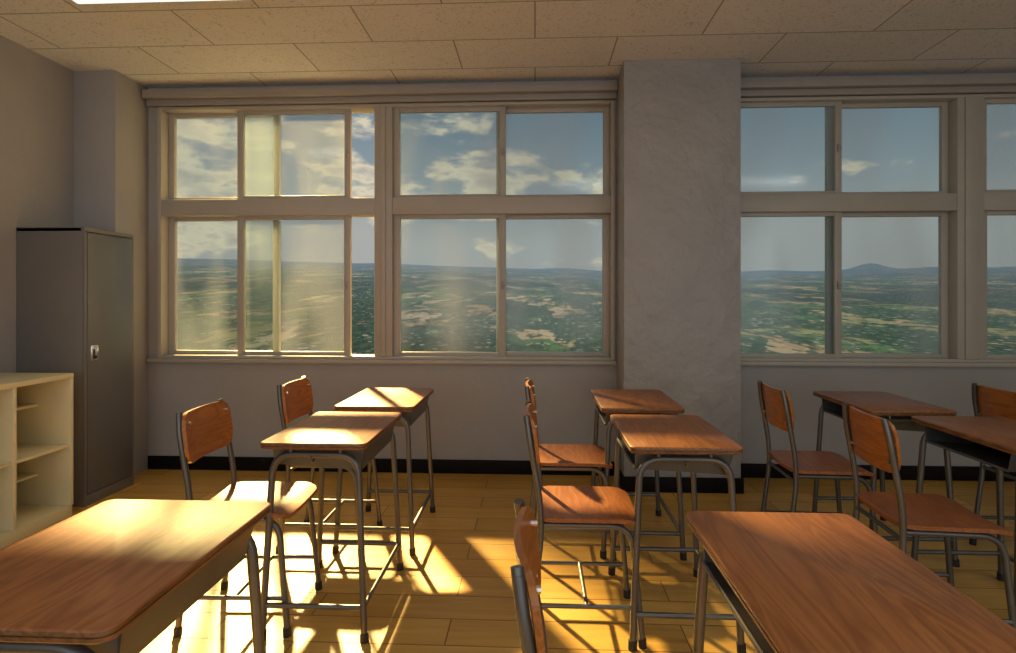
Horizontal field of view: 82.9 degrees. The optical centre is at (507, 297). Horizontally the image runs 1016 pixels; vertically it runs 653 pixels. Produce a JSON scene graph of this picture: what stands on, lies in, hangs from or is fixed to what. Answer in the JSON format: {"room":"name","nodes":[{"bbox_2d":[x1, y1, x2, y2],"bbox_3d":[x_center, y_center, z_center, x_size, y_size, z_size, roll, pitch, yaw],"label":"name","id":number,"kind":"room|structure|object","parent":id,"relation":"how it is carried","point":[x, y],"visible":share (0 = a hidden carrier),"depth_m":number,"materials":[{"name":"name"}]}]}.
{"room":"classroom","nodes":[
{"label":"classroom","id":0,"kind":"room"},
{"bbox_2d":[0,35,73,372],"bbox_3d":[-3.413,-0.155,0.766,0.150,3.010,8.010,0,0,3],"label":"wall","id":1,"kind":"structure","parent":0,"point":[37,92],"depth_m":3.83,"materials":[{"name":"paint"}]},
{"bbox_2d":[0,469,1014,652],"bbox_3d":[1.042,1.400,0.557,9.170,0.100,8.010,0,0,3],"label":"floor","id":2,"kind":"structure","parent":0,"point":[455,595],"depth_m":2.83,"materials":[{"name":"brown wood"}]},
{"bbox_2d":[0,372,73,548],"bbox_3d":[-2.989,0.907,2.593,0.494,0.885,1.980,0,0,3],"label":"cubby shelf","id":3,"kind":"object","parent":2,"relation":"on","point":[36,409],"visible":1,"depth_m":3.55,"materials":[{"name":"beige laminate"}]},
{"bbox_2d":[16,227,133,506],"bbox_3d":[-2.939,0.445,3.950,0.494,1.810,0.455,0,0,3],"label":"locker","id":4,"kind":"object","parent":2,"relation":"on","point":[75,285],"visible":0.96,"depth_m":3.74,"materials":[{"name":"silver metal"}]},
{"bbox_2d":[74,70,148,474],"bbox_3d":[-3.009,-0.155,4.376,0.318,3.010,0.360,0,0,3],"label":"pillar","id":5,"kind":"structure","parent":2,"relation":"on","point":[111,114],"depth_m":4.25,"materials":[{"name":"white paint"}]},
{"bbox_2d":[0,499,270,652],"bbox_3d":[-0.910,0.961,1.307,0.501,0.781,0.640,0,0,3],"label":"school desk","id":6,"kind":"object","parent":2,"relation":"on","point":[111,576],"visible":1,"depth_m":1.24,"materials":[{"name":"brown wood"}]},
{"bbox_2d":[173,398,321,637],"bbox_3d":[-1.102,0.906,2.484,0.477,0.889,0.402,0,0,1],"label":"chair","id":7,"kind":"object","parent":2,"relation":"on","point":[202,430],"visible":0.77,"depth_m":2.49,"materials":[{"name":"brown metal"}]},
{"bbox_2d":[276,376,382,553],"bbox_3d":[-0.987,0.906,3.220,0.477,0.889,0.402,0,0,3],"label":"chair","id":8,"kind":"object","parent":2,"relation":"on","point":[295,398],"visible":0.56,"depth_m":3.22,"materials":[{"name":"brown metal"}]},
{"bbox_2d":[260,412,403,643],"bbox_3d":[-0.755,0.961,2.566,0.447,0.781,0.640,0,0,3],"label":"school desk","id":9,"kind":"object","parent":2,"relation":"on","point":[344,440],"visible":0.95,"depth_m":2.33,"materials":[{"name":"brown wood"}]},
{"bbox_2d":[332,388,435,555],"bbox_3d":[-0.694,0.961,3.334,0.447,0.781,0.640,0,0,3],"label":"school desk","id":10,"kind":"object","parent":2,"relation":"on","point":[411,403],"visible":0.7,"depth_m":3.14,"materials":[{"name":"brown wood"}]},
{"bbox_2d":[510,498,547,652],"bbox_3d":[0.247,0.906,1.150,0.477,0.889,0.402,0,0,2],"label":"chair","id":11,"kind":"object","parent":2,"relation":"on","point":[526,575],"visible":1,"depth_m":0.99,"materials":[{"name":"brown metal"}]},
{"bbox_2d":[524,377,616,559],"bbox_3d":[0.332,0.906,3.168,0.477,0.889,0.402,0,0,3],"label":"chair","id":12,"kind":"object","parent":2,"relation":"on","point":[553,457],"visible":0.58,"depth_m":3.07,"materials":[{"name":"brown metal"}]},
{"bbox_2d":[523,400,646,649],"bbox_3d":[0.307,0.906,2.418,0.477,0.889,0.402,0,0,3],"label":"chair","id":13,"kind":"object","parent":2,"relation":"on","point":[581,507],"visible":0.94,"depth_m":2.31,"materials":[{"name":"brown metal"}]},
{"bbox_2d":[591,389,686,560],"bbox_3d":[0.715,0.961,3.278,0.447,0.781,0.640,0,0,3],"label":"school desk","id":14,"kind":"object","parent":2,"relation":"on","point":[609,402],"visible":0.67,"depth_m":3.06,"materials":[{"name":"brown wood"}]},
{"bbox_2d":[608,414,745,652],"bbox_3d":[0.698,0.961,2.498,0.447,0.781,0.640,0,0,3],"label":"school desk","id":15,"kind":"object","parent":2,"relation":"on","point":[678,443],"visible":0.98,"depth_m":2.26,"materials":[{"name":"brown wood"}]},
{"bbox_2d":[617,58,740,477],"bbox_3d":[1.219,-0.155,4.177,0.804,3.010,0.360,0,0,3],"label":"wall pillar","id":16,"kind":"structure","parent":2,"relation":"on","point":[679,121],"depth_m":4.00,"materials":[{"name":"white paint"}]},
{"bbox_2d":[619,470,743,493],"bbox_3d":[1.219,1.298,4.162,0.834,0.105,0.360,0,0,3],"label":"baseboard","id":17,"kind":"structure","parent":16,"relation":"attached to","point":[626,483],"depth_m":3.98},
{"bbox_2d":[757,381,877,533],"bbox_3d":[1.617,0.906,3.028,0.477,0.889,0.402,0,0,5],"label":"chair","id":18,"kind":"object","parent":2,"relation":"on","point":[776,405],"visible":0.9,"depth_m":2.99,"materials":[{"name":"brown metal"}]},
{"bbox_2d":[686,511,1015,652],"bbox_3d":[0.673,0.961,1.218,0.447,0.781,0.640,0,0,3],"label":"school desk","id":19,"kind":"object","parent":2,"relation":"on","point":[793,582],"visible":1,"depth_m":1.14,"materials":[{"name":"brown wood"}]},
{"bbox_2d":[812,391,959,566],"bbox_3d":[2.063,0.961,3.205,0.447,0.781,0.640,0,0,3],"label":"school desk","id":20,"kind":"object","parent":2,"relation":"on","point":[899,410],"visible":0.63,"depth_m":3.05,"materials":[{"name":"brown wood"}]},
{"bbox_2d":[842,403,1015,628],"bbox_3d":[1.684,0.906,2.334,0.477,0.889,0.402,0,0,7],"label":"chair","id":21,"kind":"object","parent":2,"relation":"on","point":[874,439],"visible":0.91,"depth_m":2.27,"materials":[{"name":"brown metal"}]},
{"bbox_2d":[911,416,1015,604],"bbox_3d":[2.143,0.961,2.460,0.447,0.781,0.640,0,0,3],"label":"school desk","id":22,"kind":"object","parent":2,"relation":"on","point":[991,441],"visible":0.9,"depth_m":2.63,"materials":[{"name":"brown wood"}]},
{"bbox_2d":[969,383,1015,545],"bbox_3d":[2.754,0.906,2.954,0.477,0.889,0.402,0,0,3],"label":"chair","id":23,"kind":"object","parent":2,"relation":"on","point":[987,401],"visible":0.53,"depth_m":3.05,"materials":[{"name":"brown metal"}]},
{"bbox_2d":[0,0,1015,87],"bbox_3d":[1.042,-1.710,0.557,9.170,0.100,8.010,0,0,3],"label":"ceiling","id":24,"kind":"structure","parent":0,"point":[225,43],"depth_m":3.64,"materials":[{"name":"tile"}]},
{"bbox_2d":[73,0,222,3],"bbox_3d":[-1.835,-1.610,2.919,0.980,0.100,0.300,0,0,3],"label":"fluorescent ceiling light","id":25,"kind":"object","parent":24,"relation":"attached to","point":[76,1],"visible":1,"depth_m":3.02,"materials":[{"name":"paint"}]},
{"bbox_2d":[148,73,1015,466],"bbox_3d":[1.250,-0.155,4.456,8.820,3.010,0.200,0,0,3],"label":"wall","id":26,"kind":"structure","parent":0,"point":[477,411],"depth_m":4.42,"materials":[{"name":"white paint"}]},
{"bbox_2d":[142,81,617,107],"bbox_3d":[-1.006,-1.560,4.412,3.655,0.110,0.100,0,0,3],"label":"trim","id":27,"kind":"structure","parent":26,"relation":"attached to","point":[594,90],"depth_m":4.39,"materials":[{"name":"paint"}]},
{"bbox_2d":[147,358,616,364],"bbox_3d":[-1.005,0.490,4.450,3.655,0.030,0.065,0,0,3],"label":"trim","id":28,"kind":"structure","parent":26,"relation":"attached to","point":[163,360],"depth_m":4.42,"materials":[{"name":"paint"}]},
{"bbox_2d":[157,100,614,360],"bbox_3d":[-0.972,-0.512,4.507,3.575,1.975,0.167,0,0,3],"label":"frame","id":29,"kind":"object","parent":26,"relation":"attached to","point":[387,207],"visible":1,"depth_m":4.47,"materials":[{"name":"paint"}]},
{"bbox_2d":[741,94,1015,362],"bbox_3d":[3.413,-0.512,4.301,3.565,1.975,0.167,0,0,3],"label":"frame","id":30,"kind":"object","parent":26,"relation":"attached to","point":[962,204],"visible":0.83,"depth_m":4.28,"materials":[{"name":"paint"}]},
{"bbox_2d":[741,361,1015,366],"bbox_3d":[3.638,0.490,4.231,4.010,0.030,0.065,0,0,3],"label":"trim","id":31,"kind":"structure","parent":26,"relation":"attached to","point":[743,363],"depth_m":4.24,"materials":[{"name":"paint"}]},
{"bbox_2d":[741,74,1015,97],"bbox_3d":[3.636,-1.560,4.194,4.010,0.110,0.100,0,0,3],"label":"trim","id":32,"kind":"structure","parent":26,"relation":"attached to","point":[993,83],"depth_m":4.21,"materials":[{"name":"paint"}]},
{"bbox_2d":[148,456,1015,481],"bbox_3d":[1.404,1.298,4.341,8.502,0.105,0.015,0,0,3],"label":"baseboard","id":33,"kind":"structure","parent":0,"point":[523,467],"depth_m":4.41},
{"label":"outside","id":34,"kind":"structure","parent":0,"visible":0},
{"bbox_2d":[177,258,1015,353],"bbox_3d":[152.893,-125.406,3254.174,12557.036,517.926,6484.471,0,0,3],"label":"terrain","id":35,"kind":"structure","parent":34,"point":[885,309],"depth_m":1199.09,"materials":[{"name":"green plant"}]}
]}

